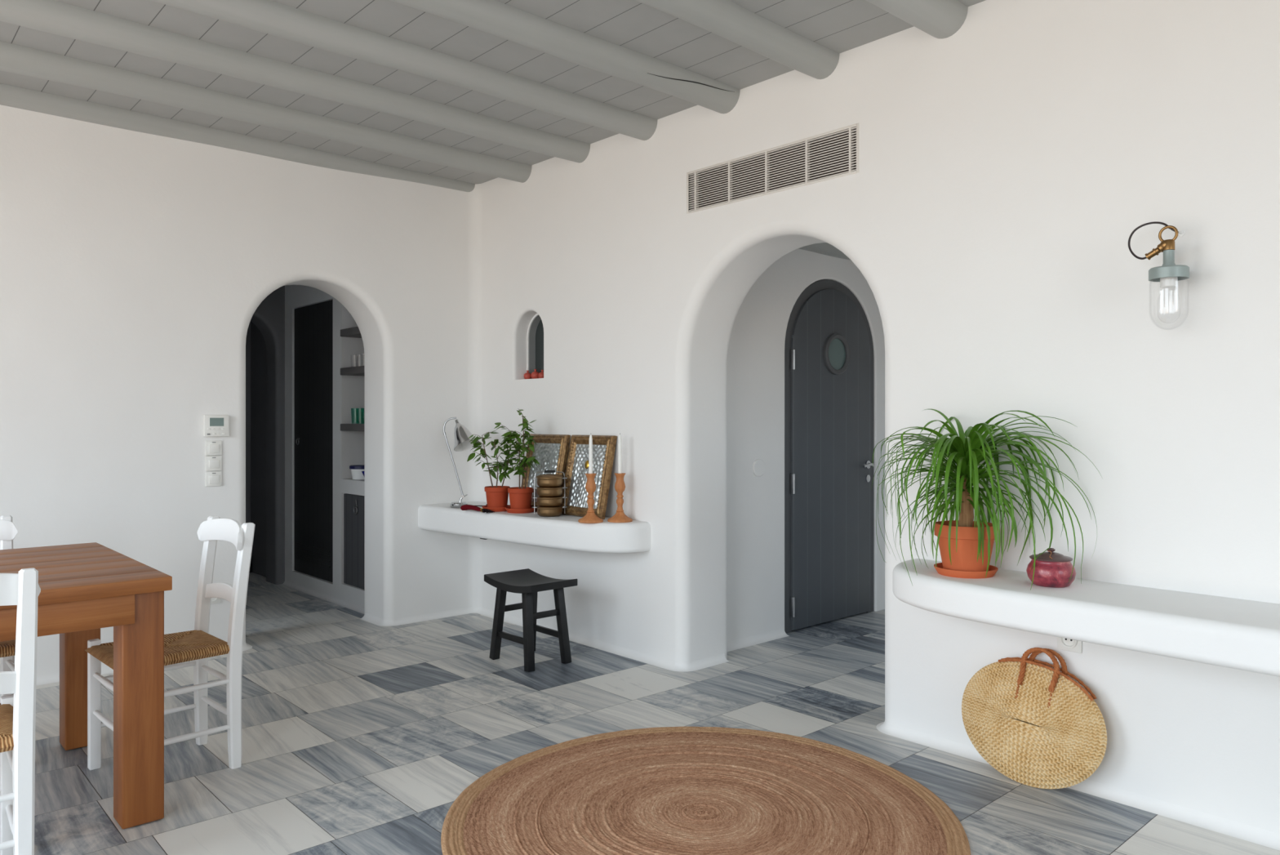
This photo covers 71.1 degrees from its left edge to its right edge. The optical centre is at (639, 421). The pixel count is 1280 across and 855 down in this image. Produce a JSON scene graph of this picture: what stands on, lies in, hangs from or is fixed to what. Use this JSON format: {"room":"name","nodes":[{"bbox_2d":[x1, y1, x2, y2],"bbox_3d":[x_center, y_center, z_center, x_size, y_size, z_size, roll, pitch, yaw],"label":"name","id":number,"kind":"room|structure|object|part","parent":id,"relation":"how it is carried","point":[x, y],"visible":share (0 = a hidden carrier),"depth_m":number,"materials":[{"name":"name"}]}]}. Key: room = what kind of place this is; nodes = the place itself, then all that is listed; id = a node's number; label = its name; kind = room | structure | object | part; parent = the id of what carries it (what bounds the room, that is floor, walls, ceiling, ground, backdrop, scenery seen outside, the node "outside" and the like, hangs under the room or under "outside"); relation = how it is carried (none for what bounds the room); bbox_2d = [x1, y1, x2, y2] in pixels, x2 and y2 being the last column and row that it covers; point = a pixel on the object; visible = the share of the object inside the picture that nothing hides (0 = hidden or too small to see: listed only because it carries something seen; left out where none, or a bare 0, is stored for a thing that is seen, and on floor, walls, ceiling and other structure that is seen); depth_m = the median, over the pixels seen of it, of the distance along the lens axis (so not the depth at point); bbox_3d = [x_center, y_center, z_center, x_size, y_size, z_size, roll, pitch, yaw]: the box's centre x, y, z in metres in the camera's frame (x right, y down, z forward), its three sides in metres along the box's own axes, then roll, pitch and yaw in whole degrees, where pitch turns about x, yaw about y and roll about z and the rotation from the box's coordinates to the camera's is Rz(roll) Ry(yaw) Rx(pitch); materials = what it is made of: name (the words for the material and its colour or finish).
{"room":"traditional dwelling","nodes":[
{"label":"traditional dwelling","id":0,"kind":"room"},
{"bbox_2d":[0,104,482,684],"bbox_3d":[-2.965,-0.151,4.355,4.867,2.803,0.400,0,0,-42],"label":"wall","id":1,"kind":"structure","parent":0,"point":[136,268],"depth_m":4.72,"materials":[{"name":"white paint"}]},
{"bbox_2d":[205,455,222,471],"bbox_3d":[-2.280,0.226,4.789,0.082,0.080,0.018,0,0,-42],"label":"light switch","id":2,"kind":"object","parent":1,"relation":"attached to","point":[213,463],"visible":1,"depth_m":4.78,"materials":[{"name":"white plastic"}]},
{"bbox_2d":[205,471,222,486],"bbox_3d":[-2.280,0.309,4.789,0.082,0.080,0.018,0,0,-42],"label":"light switch","id":3,"kind":"object","parent":1,"relation":"attached to","point":[213,478],"visible":1,"depth_m":4.78,"materials":[{"name":"white plastic"}]},
{"bbox_2d":[205,440,222,455],"bbox_3d":[-2.280,0.144,4.789,0.082,0.080,0.018,0,0,-42],"label":"light switch","id":4,"kind":"object","parent":1,"relation":"attached to","point":[212,447],"visible":1,"depth_m":4.78,"materials":[{"name":"white plastic"}]},
{"bbox_2d":[210,597,220,603],"bbox_3d":[-2.286,0.935,4.786,0.082,0.082,0.014,0,0,-42],"label":"wall socket","id":5,"kind":"object","parent":1,"relation":"attached to","point":[214,600],"visible":0.19,"depth_m":4.79,"materials":[{"name":"white plastic"}]},
{"bbox_2d":[203,414,228,436],"bbox_3d":[-2.269,0.025,4.792,0.124,0.116,0.028,0,0,-42],"label":"thermostat","id":6,"kind":"object","parent":1,"relation":"attached to","point":[214,425],"visible":1,"depth_m":4.78,"materials":[{"name":"white plastic"}]},
{"bbox_2d":[245,285,284,584],"bbox_3d":[-3.141,0.040,6.027,1.855,2.420,2.313,0,0,-42],"label":"wall","id":7,"kind":"structure","parent":0,"point":[265,335],"depth_m":6.95,"materials":[{"name":"grey paint"}]},
{"bbox_2d":[248,555,252,572],"bbox_3d":[-3.591,1.180,7.080,1.003,0.140,0.050,0,0,-42],"label":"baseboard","id":8,"kind":"structure","parent":7,"relation":"attached to","point":[251,565],"depth_m":7.39,"materials":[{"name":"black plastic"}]},
{"bbox_2d":[340,326,361,337],"bbox_3d":[-1.776,-0.601,6.057,0.330,0.048,0.451,0,0,-42],"label":"wall shelf","id":9,"kind":"object","parent":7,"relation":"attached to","point":[352,331],"visible":0.24,"depth_m":6.01,"materials":[{"name":"grey wood"}]},
{"bbox_2d":[340,365,364,375],"bbox_3d":[-1.776,-0.338,6.057,0.330,0.048,0.451,0,0,-42],"label":"wall shelf","id":10,"kind":"object","parent":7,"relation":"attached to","point":[353,371],"visible":0.29,"depth_m":5.99,"materials":[{"name":"grey wood"}]},
{"bbox_2d":[340,423,364,431],"bbox_3d":[-1.776,0.042,6.057,0.330,0.048,0.451,0,0,-42],"label":"wall shelf","id":11,"kind":"object","parent":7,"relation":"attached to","point":[344,427],"visible":0.29,"depth_m":5.97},
{"bbox_2d":[280,284,364,613],"bbox_3d":[-3.697,0.040,4.982,4.625,2.420,1.513,0,0,-42],"label":"wall","id":12,"kind":"structure","parent":0,"point":[348,352],"depth_m":6.20,"materials":[{"name":"paint"}]},
{"bbox_2d":[294,299,333,582],"bbox_3d":[-2.371,0.140,6.516,0.049,1.979,0.720,0,0,-42],"label":"door","id":13,"kind":"structure","parent":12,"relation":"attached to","point":[313,323],"depth_m":6.49,"materials":[{"name":"wood"}]},
{"bbox_2d":[343,493,364,588],"bbox_3d":[-1.875,0.802,5.967,0.053,0.612,0.444,0,0,-42],"label":"lower cabinet","id":14,"kind":"object","parent":12,"relation":"attached to","point":[353,504],"visible":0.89,"depth_m":6.01,"materials":[{"name":"wood"}]},
{"bbox_3d":[-1.895,0.570,5.964,0.020,0.098,0.055,0,0,-42],"label":"ring pull","id":15,"kind":"part","parent":14,"relation":"part of","materials":[{"name":"metal"}]},
{"bbox_2d":[349,464,364,479],"bbox_3d":[-1.898,0.347,6.091,0.152,0.094,0.152,0,0,-42],"label":"food container","id":16,"kind":"object","parent":12,"relation":"on","point":[356,469],"visible":0.61,"depth_m":6.03,"materials":[{"name":"white plastic"}]},
{"bbox_3d":[-1.898,0.312,6.091,0.152,0.024,0.152,0,0,-42],"label":"lid","id":17,"kind":"part","parent":16,"relation":"part of","materials":[{"name":"blue plastic"}]},
{"bbox_2d":[350,468,364,479],"bbox_3d":[-1.898,0.356,6.091,0.140,0.075,0.140,0,0,-42],"label":"tub","id":18,"kind":"object","parent":16,"relation":"in","point":[357,473],"depth_m":6.03,"materials":[{"name":"white plastic"}]},
{"bbox_2d":[0,0,986,184],"bbox_3d":[-0.538,-1.603,1.475,5.187,0.100,7.307,0,0,-42],"label":"ceiling","id":19,"kind":"structure","parent":0,"point":[840,26],"depth_m":3.82,"materials":[{"name":"grey wood"}]},
{"bbox_2d":[0,83,475,191],"bbox_3d":[-2.880,-1.550,4.277,4.892,0.175,0.181,0,0,-43],"label":"ceiling beam","id":20,"kind":"structure","parent":19,"relation":"attached to","point":[10,95],"depth_m":4.71,"materials":[{"name":"grey paint"}]},
{"bbox_2d":[0,40,532,182],"bbox_3d":[-2.508,-1.550,3.867,4.887,0.175,0.181,0,0,-42],"label":"ceiling beam","id":21,"kind":"structure","parent":19,"relation":"attached to","point":[14,59],"depth_m":4.29,"materials":[{"name":"grey paint"}]},
{"bbox_2d":[0,0,590,163],"bbox_3d":[-2.124,-1.550,3.445,4.887,0.173,0.182,0,0,-42],"label":"ceiling beam","id":22,"kind":"structure","parent":19,"relation":"attached to","point":[51,16],"depth_m":3.84,"materials":[{"name":"grey paint"}]},
{"bbox_2d":[150,0,657,140],"bbox_3d":[-1.760,-1.550,3.043,4.887,0.174,0.180,0,0,-42],"label":"ceiling beam","id":23,"kind":"structure","parent":19,"relation":"attached to","point":[267,16],"depth_m":3.71,"materials":[{"name":"grey paint"}]},
{"bbox_2d":[389,0,740,114],"bbox_3d":[-1.383,-1.550,2.628,4.887,0.174,0.180,0,0,-42],"label":"ceiling beam","id":24,"kind":"structure","parent":19,"relation":"attached to","point":[498,19],"depth_m":3.61,"materials":[{"name":"grey paint"}]},
{"bbox_2d":[635,0,839,79],"bbox_3d":[-1.000,-1.550,2.207,4.887,0.175,0.178,0,0,-42],"label":"ceiling beam","id":25,"kind":"structure","parent":19,"relation":"attached to","point":[726,19],"depth_m":3.46,"materials":[{"name":"grey paint"}]},
{"bbox_2d":[865,0,968,39],"bbox_3d":[-0.621,-1.550,1.790,4.887,0.175,0.183,0,0,-42],"label":"ceiling beam","id":26,"kind":"structure","parent":19,"relation":"attached to","point":[940,19],"depth_m":3.27,"materials":[{"name":"grey paint"}]},
{"bbox_2d":[34,572,1279,854],"bbox_3d":[-0.239,1.251,3.284,8.662,0.002,11.142,0,0,-42],"label":"floor","id":27,"kind":"structure","parent":0,"point":[359,736],"depth_m":3.55,"materials":[{"name":"grey stone"}]},
{"bbox_2d":[0,515,17,697],"bbox_3d":[-2.486,0.810,3.260,0.402,0.880,0.457,0,0,-42],"label":"dining chair","id":28,"kind":"object","parent":27,"relation":"on","point":[8,531],"visible":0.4,"depth_m":3.49,"materials":[{"name":"white wood"}]},
{"bbox_3d":[-2.465,0.822,3.238,0.394,0.038,0.396,0,0,-42],"label":"seat","id":29,"kind":"part","parent":28,"relation":"part of","materials":[{"name":"brown wicker"}]},
{"bbox_3d":[-2.612,0.419,3.399,0.402,0.097,0.060,0,0,-42],"label":"crest rail","id":30,"kind":"part","parent":28,"relation":"part of","materials":[{"name":"white wood"}]},
{"bbox_2d":[0,567,40,854],"bbox_3d":[-1.807,0.810,2.295,0.402,0.880,0.457,0,0,-42],"label":"dining chair","id":31,"kind":"object","parent":27,"relation":"on","point":[22,588],"visible":1,"depth_m":2.27,"materials":[{"name":"white wood"}]},
{"bbox_3d":[-1.828,0.822,2.317,0.394,0.038,0.396,0,0,-42],"label":"seat","id":32,"kind":"part","parent":31,"relation":"part of","materials":[{"name":"brown wicker"}]},
{"bbox_3d":[-1.809,1.019,2.563,0.036,0.462,0.036,0,0,-42],"label":"leg","id":33,"kind":"part","parent":31,"relation":"part of","materials":[{"name":"white wood"}]},
{"bbox_3d":[-1.681,0.419,2.155,0.402,0.097,0.060,0,0,-42],"label":"crest rail","id":34,"kind":"part","parent":31,"relation":"part of","materials":[{"name":"white wood"}]},
{"bbox_3d":[-1.560,0.811,2.272,0.045,0.878,0.090,0,0,-42],"label":"leg","id":35,"kind":"part","parent":31,"relation":"part of","materials":[{"name":"white wood"}]},
{"bbox_2d":[0,542,172,828],"bbox_3d":[-2.574,0.865,2.497,2.047,0.762,1.063,0,0,-42],"label":"dining table","id":36,"kind":"object","parent":27,"relation":"on","point":[86,588],"visible":0.96,"depth_m":2.77,"materials":[{"name":"brown wood"}]},
{"bbox_3d":[-2.167,0.885,3.463,0.118,0.721,0.118,0,0,-42],"label":"leg","id":37,"kind":"part","parent":36,"relation":"part of","materials":[{"name":"brown wood"}]},
{"bbox_3d":[-1.574,0.885,2.810,0.118,0.721,0.118,0,0,-42],"label":"leg","id":38,"kind":"part","parent":36,"relation":"part of","materials":[{"name":"brown wood"}]},
{"bbox_2d":[84,515,255,769],"bbox_3d":[-1.699,0.810,3.241,0.402,0.880,0.457,0,0,45],"label":"dining chair","id":39,"kind":"object","parent":27,"relation":"on","point":[197,645],"visible":0.77,"depth_m":3.23,"materials":[{"name":"white wood"}]},
{"bbox_3d":[-1.967,1.019,3.225,0.036,0.462,0.036,0,0,45],"label":"leg","id":40,"kind":"part","parent":39,"relation":"part of","materials":[{"name":"white wood"}]},
{"bbox_3d":[-1.720,0.822,3.219,0.394,0.038,0.396,0,0,45],"label":"seat","id":41,"kind":"part","parent":39,"relation":"part of","materials":[{"name":"brown wicker"}]},
{"bbox_3d":[-1.688,0.811,3.489,0.045,0.878,0.090,0,0,45],"label":"leg","id":42,"kind":"part","parent":39,"relation":"part of","materials":[{"name":"white wood"}]},
{"bbox_3d":[-1.566,0.419,3.374,0.402,0.097,0.060,0,0,45],"label":"crest rail","id":43,"kind":"part","parent":39,"relation":"part of","materials":[{"name":"white wood"}]},
{"bbox_3d":[-1.451,0.811,3.253,0.045,0.878,0.090,0,0,45],"label":"leg","id":44,"kind":"part","parent":39,"relation":"part of","materials":[{"name":"white wood"}]},
{"bbox_2d":[484,568,577,671],"bbox_3d":[-0.574,1.032,4.673,0.290,0.442,0.430,0,0,-42],"label":"stool","id":45,"kind":"object","parent":27,"relation":"on","point":[527,582],"visible":1,"depth_m":4.63,"materials":[{"name":"black wood"}]},
{"bbox_3d":[-0.745,1.054,4.702,0.058,0.398,0.087,0,0,-42],"label":"leg","id":46,"kind":"part","parent":45,"relation":"part of","materials":[{"name":"black wood"}]},
{"bbox_3d":[-0.562,1.054,4.500,0.058,0.398,0.087,0,0,-42],"label":"leg","id":47,"kind":"part","parent":45,"relation":"part of","materials":[{"name":"black wood"}]},
{"bbox_3d":[-0.574,0.841,4.673,0.290,0.060,0.430,0,0,-42],"label":"seat","id":48,"kind":"part","parent":45,"relation":"part of","materials":[{"name":"black wood"}]},
{"bbox_3d":[-0.586,1.054,4.846,0.058,0.398,0.087,0,0,-42],"label":"leg","id":49,"kind":"part","parent":45,"relation":"part of","materials":[{"name":"black wood"}]},
{"bbox_3d":[-0.403,1.054,4.644,0.058,0.398,0.087,0,0,-42],"label":"leg","id":50,"kind":"part","parent":45,"relation":"part of","materials":[{"name":"black wood"}]},
{"bbox_2d":[440,725,970,854],"bbox_3d":[0.194,1.243,2.835,1.610,0.012,1.610,0,0,-12],"label":"rug","id":51,"kind":"object","parent":27,"relation":"on","point":[685,789],"visible":1,"depth_m":2.90,"materials":[{"name":"wicker"}]},
{"bbox_2d":[961,647,1106,788],"bbox_3d":[1.354,1.016,3.101,0.130,0.465,0.506,0,0,-42],"label":"bag","id":52,"kind":"object","parent":27,"relation":"on","point":[1036,725],"visible":1,"depth_m":3.06,"materials":[{"name":"beige wicker"}]},
{"bbox_3d":[1.371,0.877,3.081,0.062,0.187,0.138,0,0,-42],"label":"handle","id":53,"kind":"part","parent":52,"relation":"part of","materials":[{"name":"brown leather"}]},
{"bbox_3d":[1.402,0.877,3.087,0.058,0.092,0.330,0,0,-42],"label":"mouth trim","id":54,"kind":"part","parent":52,"relation":"part of","materials":[{"name":"beige wicker"}]},
{"bbox_3d":[1.415,0.886,3.104,0.028,0.193,0.138,0,0,-42],"label":"handle","id":55,"kind":"part","parent":52,"relation":"part of","materials":[{"name":"brown leather"}]},
{"bbox_2d":[727,248,884,651],"bbox_3d":[2.056,0.040,4.672,2.273,2.420,2.752,0,0,-42],"label":"wall","id":56,"kind":"structure","parent":0,"point":[756,348],"depth_m":5.14,"materials":[{"name":"white paint"}]},
{"bbox_2d":[752,458,764,476],"bbox_3d":[0.676,0.265,5.080,0.100,0.100,0.012,0,0,-42],"label":"cover","id":57,"kind":"object","parent":56,"relation":"attached to","point":[758,466],"visible":1,"depth_m":5.07,"materials":[{"name":"white paint"}]},
{"bbox_2d":[784,280,874,632],"bbox_3d":[1.192,0.186,5.576,0.932,2.128,0.142,0,0,-42],"label":"door","id":58,"kind":"structure","parent":56,"relation":"in","point":[828,347],"depth_m":5.52,"materials":[{"name":"grey wood"}]},
{"bbox_3d":[1.221,-0.417,5.576,0.198,0.198,0.005,0,0,-42],"label":"porthole glass","id":59,"kind":"part","parent":58,"relation":"part of","materials":[{"name":"glass"}]},
{"bbox_3d":[1.482,0.372,5.809,0.048,0.048,0.008,0,0,-42],"label":"keyhole plate","id":60,"kind":"part","parent":58,"relation":"part of","materials":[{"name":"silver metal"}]},
{"bbox_3d":[1.468,0.282,5.766,0.131,0.052,0.053,0,0,-42],"label":"handle","id":61,"kind":"part","parent":58,"relation":"part of","materials":[{"name":"silver metal"}]},
{"bbox_2d":[467,0,1279,849],"bbox_3d":[1.380,-0.151,3.406,0.430,2.803,6.987,0,0,-42],"label":"wall","id":62,"kind":"structure","parent":0,"point":[1010,162],"depth_m":3.27,"materials":[{"name":"white paint"}]},
{"bbox_2d":[524,370,531,378],"bbox_3d":[-0.703,-0.287,5.607,0.051,0.059,0.051,0,0,-42],"label":"pomegranate","id":63,"kind":"object","parent":62,"relation":"in","point":[526,375],"visible":0.91,"depth_m":5.59,"materials":[{"name":"red food"}]},
{"bbox_2d":[417,501,651,552],"bbox_3d":[-0.674,0.602,5.135,0.428,0.153,1.709,0,0,-42],"label":"shelf","id":64,"kind":"object","parent":62,"relation":"attached to","point":[563,531],"visible":0.99,"depth_m":4.83,"materials":[{"name":"white paint"}]},
{"bbox_2d":[443,417,487,507],"bbox_3d":[-1.050,0.250,5.468,0.233,0.550,0.210,0,0,-42],"label":"desk lamp","id":65,"kind":"object","parent":64,"relation":"on","point":[461,433],"visible":0.89,"depth_m":5.44,"materials":[{"name":"silver metal"}]},
{"bbox_3d":[-1.141,0.213,5.467,0.126,0.477,0.015,0,0,0],"label":"arm","id":66,"kind":"part","parent":65,"relation":"part of","materials":[{"name":"metal"}]},
{"bbox_3d":[-1.052,0.087,5.420,0.150,0.196,0.150,0,0,-11],"label":"lamp shade","id":67,"kind":"part","parent":65,"relation":"part of","materials":[{"name":"silver metal"}]},
{"bbox_2d":[460,504,494,512],"bbox_3d":[-0.943,0.508,5.198,0.241,0.037,0.073,0,0,43],"label":"pouch","id":68,"kind":"object","parent":64,"relation":"on","point":[464,507],"visible":1,"depth_m":5.21,"materials":[{"name":"fabric"}]},
{"bbox_2d":[466,422,518,511],"bbox_3d":[-0.864,0.266,5.260,0.321,0.518,0.211,0,0,30],"label":"fig","id":69,"kind":"object","parent":64,"relation":"on","point":[496,495],"visible":0.91,"depth_m":5.23,"materials":[{"name":"green plant"}]},
{"bbox_2d":[484,485,510,506],"bbox_3d":[-0.840,0.449,5.265,0.149,0.128,0.149,0,0,-42],"label":"pot","id":70,"kind":"object","parent":69,"relation":"on","point":[496,495],"depth_m":5.21,"materials":[{"name":"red ceramic"}]},
{"bbox_2d":[500,408,539,513],"bbox_3d":[-0.688,0.227,5.166,0.298,0.597,0.183,0,0,35],"label":"fig","id":71,"kind":"object","parent":64,"relation":"on","point":[520,497],"visible":0.98,"depth_m":5.13,"materials":[{"name":"green plant"}]},
{"bbox_2d":[507,486,533,508],"bbox_3d":[-0.690,0.449,5.171,0.149,0.128,0.149,0,0,-42],"label":"pot","id":72,"kind":"object","parent":71,"relation":"on","point":[520,497],"depth_m":5.12,"materials":[{"name":"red ceramic"}]},
{"bbox_2d":[520,434,570,511],"bbox_3d":[-0.568,0.301,5.241,0.118,0.447,0.372,0,0,-42],"label":"silver icon","id":73,"kind":"object","parent":64,"relation":"on","point":[551,451],"visible":0.52,"depth_m":5.24},
{"bbox_3d":[-0.571,0.300,5.239,0.078,0.348,0.274,0,0,-42],"label":"relief panel","id":74,"kind":"part","parent":73,"relation":"part of","materials":[{"name":"silver metal"}]},
{"bbox_2d":[532,470,567,516],"bbox_3d":[-0.500,0.397,4.956,0.148,0.252,0.148,0,0,40],"label":"carrier","id":75,"kind":"object","parent":64,"relation":"on","point":[549,500],"visible":1,"depth_m":4.90,"materials":[{"name":"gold metal"}]},
{"bbox_2d":[536,477,562,487],"bbox_3d":[-0.500,0.337,4.956,0.147,0.052,0.147,0,0,-5],"label":"bowl","id":76,"kind":"object","parent":75,"relation":"on","point":[541,482],"depth_m":4.90,"materials":[{"name":"gold metal"}]},
{"bbox_3d":[-0.500,0.302,4.956,0.148,0.019,0.148,0,0,-5],"label":"lid","id":77,"kind":"part","parent":75,"relation":"part of","materials":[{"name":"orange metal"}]},
{"bbox_2d":[536,486,563,497],"bbox_3d":[-0.500,0.390,4.956,0.147,0.052,0.147,0,0,-5],"label":"bowl","id":78,"kind":"object","parent":75,"relation":"on","point":[542,491],"depth_m":4.90,"materials":[{"name":"gold metal"}]},
{"bbox_2d":[536,495,563,506],"bbox_3d":[-0.500,0.444,4.956,0.147,0.052,0.147,0,0,-5],"label":"bowl","id":79,"kind":"object","parent":75,"relation":"on","point":[542,500],"depth_m":4.90,"materials":[{"name":"gold metal"}]},
{"bbox_2d":[536,505,563,516],"bbox_3d":[-0.500,0.497,4.956,0.147,0.052,0.147,0,0,-5],"label":"bowl","id":80,"kind":"object","parent":75,"relation":"on","point":[542,510],"depth_m":4.90,"materials":[{"name":"gold metal"}]},
{"bbox_2d":[560,434,617,519],"bbox_3d":[-0.293,0.301,4.938,0.118,0.447,0.372,0,0,-42],"label":"picture frame","id":81,"kind":"object","parent":64,"relation":"on","point":[603,446],"visible":0.9,"depth_m":4.92,"materials":[{"name":"brown wood"}]},
{"bbox_3d":[-0.295,0.300,4.935,0.078,0.348,0.274,0,0,-42],"label":"relief panel","id":82,"kind":"part","parent":81,"relation":"part of","materials":[{"name":"silver metal"}]},
{"bbox_2d":[577,472,603,523],"bbox_3d":[-0.257,0.399,4.668,0.132,0.252,0.132,0,0,-42],"label":"candlestick","id":83,"kind":"object","parent":64,"relation":"on","point":[590,517],"visible":1,"depth_m":4.65,"materials":[{"name":"brown wood"}]},
{"bbox_2d":[588,434,592,473],"bbox_3d":[-0.257,0.176,4.668,0.021,0.226,0.021,0,0,-42],"label":"candle","id":84,"kind":"object","parent":83,"relation":"on","point":[590,445],"visible":1,"depth_m":4.66,"materials":[{"name":"white wax"}]},
{"bbox_2d":[607,472,632,522],"bbox_3d":[-0.105,0.399,4.694,0.132,0.252,0.132,0,0,-42],"label":"candlestick","id":85,"kind":"object","parent":64,"relation":"on","point":[620,516],"visible":1,"depth_m":4.67,"materials":[{"name":"brown wood"}]},
{"bbox_2d":[617,432,622,473],"bbox_3d":[-0.105,0.176,4.694,0.021,0.226,0.021,0,0,-42],"label":"candle","id":86,"kind":"object","parent":85,"relation":"on","point":[620,440],"visible":1,"depth_m":4.68,"materials":[{"name":"white wax"}]},
{"bbox_2d":[530,368,538,378],"bbox_3d":[-0.652,-0.291,5.585,0.057,0.066,0.057,0,0,-10],"label":"pomegranate","id":87,"kind":"object","parent":62,"relation":"in","point":[535,374],"visible":0.77,"depth_m":5.56,"materials":[{"name":"red food"}]},
{"bbox_2d":[526,313,543,378],"bbox_3d":[-0.588,-0.466,5.552,0.066,0.438,0.320,0,0,-42],"label":"window","id":88,"kind":"structure","parent":62,"relation":"in","point":[535,340],"depth_m":5.64,"materials":[{"name":"grey glass"}]},
{"bbox_3d":[-0.588,-0.466,5.552,0.049,0.438,0.320,0,0,-42],"label":"frame","id":89,"kind":"part","parent":88,"relation":"part of","materials":[{"name":"white paint"}]},
{"bbox_3d":[-0.565,-0.466,5.572,0.006,0.428,0.310,0,0,-42],"label":"pane","id":90,"kind":"part","parent":88,"relation":"part of","materials":[{"name":"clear glass"}]},
{"bbox_2d":[537,369,543,377],"bbox_3d":[-0.606,-0.287,5.550,0.051,0.059,0.051,0,0,23],"label":"pomegranate","id":91,"kind":"object","parent":62,"relation":"in","point":[540,375],"visible":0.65,"depth_m":5.53,"materials":[{"name":"red food"}]},
{"bbox_2d":[686,123,858,213],"bbox_3d":[0.592,-1.133,4.101,0.063,0.206,1.003,0,0,-42],"label":"air vent","id":92,"kind":"object","parent":62,"relation":"in","point":[837,156],"visible":1,"depth_m":4.05,"materials":[{"name":"white metal"}]},
{"bbox_2d":[1057,636,1081,653],"bbox_3d":[1.475,0.750,3.076,0.014,0.082,0.082,0,0,-42],"label":"wall socket","id":93,"kind":"object","parent":62,"relation":"attached to","point":[1063,643],"visible":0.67,"depth_m":3.07,"materials":[{"name":"white plastic"}]},
{"bbox_2d":[893,558,1279,676],"bbox_3d":[1.818,0.598,2.391,0.428,0.120,2.695,0,0,-42],"label":"shelf","id":94,"kind":"object","parent":62,"relation":"attached to","point":[1244,634],"visible":0.98,"depth_m":2.65,"materials":[{"name":"white paint"}]},
{"bbox_2d":[871,408,1102,590],"bbox_3d":[1.070,0.258,3.067,0.609,0.608,0.849,0,0,-42],"label":"potted palm","id":95,"kind":"object","parent":94,"relation":"on","point":[966,544],"visible":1,"depth_m":3.06,"materials":[{"name":"plant"}]},
{"bbox_2d":[933,520,997,571],"bbox_3d":[1.147,0.444,3.152,0.212,0.165,0.212,0,0,-42],"label":"pot","id":96,"kind":"object","parent":95,"relation":"attached to","point":[971,553],"depth_m":3.08,"materials":[{"name":"ceramic"}]},
{"bbox_2d":[1026,547,1075,587],"bbox_3d":[1.350,0.477,2.939,0.149,0.122,0.149,0,0,-42],"label":"lidded jar","id":97,"kind":"object","parent":94,"relation":"on","point":[1052,569],"visible":0.93,"depth_m":2.89,"materials":[{"name":"red ceramic"}]},
{"bbox_3d":[1.350,0.443,2.939,0.130,0.026,0.130,0,0,-42],"label":"lid","id":98,"kind":"part","parent":97,"relation":"part of","materials":[{"name":"ceramic"}]},
{"bbox_3d":[1.350,0.425,2.939,0.027,0.018,0.027,0,0,-42],"label":"knob","id":99,"kind":"part","parent":97,"relation":"part of","materials":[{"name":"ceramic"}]},
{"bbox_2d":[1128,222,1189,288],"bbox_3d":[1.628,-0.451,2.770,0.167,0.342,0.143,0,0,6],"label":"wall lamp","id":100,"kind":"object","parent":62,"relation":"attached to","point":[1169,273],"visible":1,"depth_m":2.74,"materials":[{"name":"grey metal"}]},
{"bbox_3d":[1.627,-0.499,2.753,0.037,0.053,0.037,0,0,-42],"label":"stem","id":101,"kind":"part","parent":100,"relation":"part of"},
{"bbox_3d":[2.080,-1.195,4.639,2.283,0.050,2.572,0,0,-42],"label":"ceiling","id":102,"kind":"structure","parent":0,"visible":0},
{"bbox_2d":[798,242,851,260],"bbox_3d":[1.231,-1.085,5.543,2.223,0.148,0.155,0,0,-42],"label":"ceiling beam","id":103,"kind":"structure","parent":102,"relation":"attached to","point":[824,248],"depth_m":5.40,"materials":[{"name":"grey paint"}]}
]}

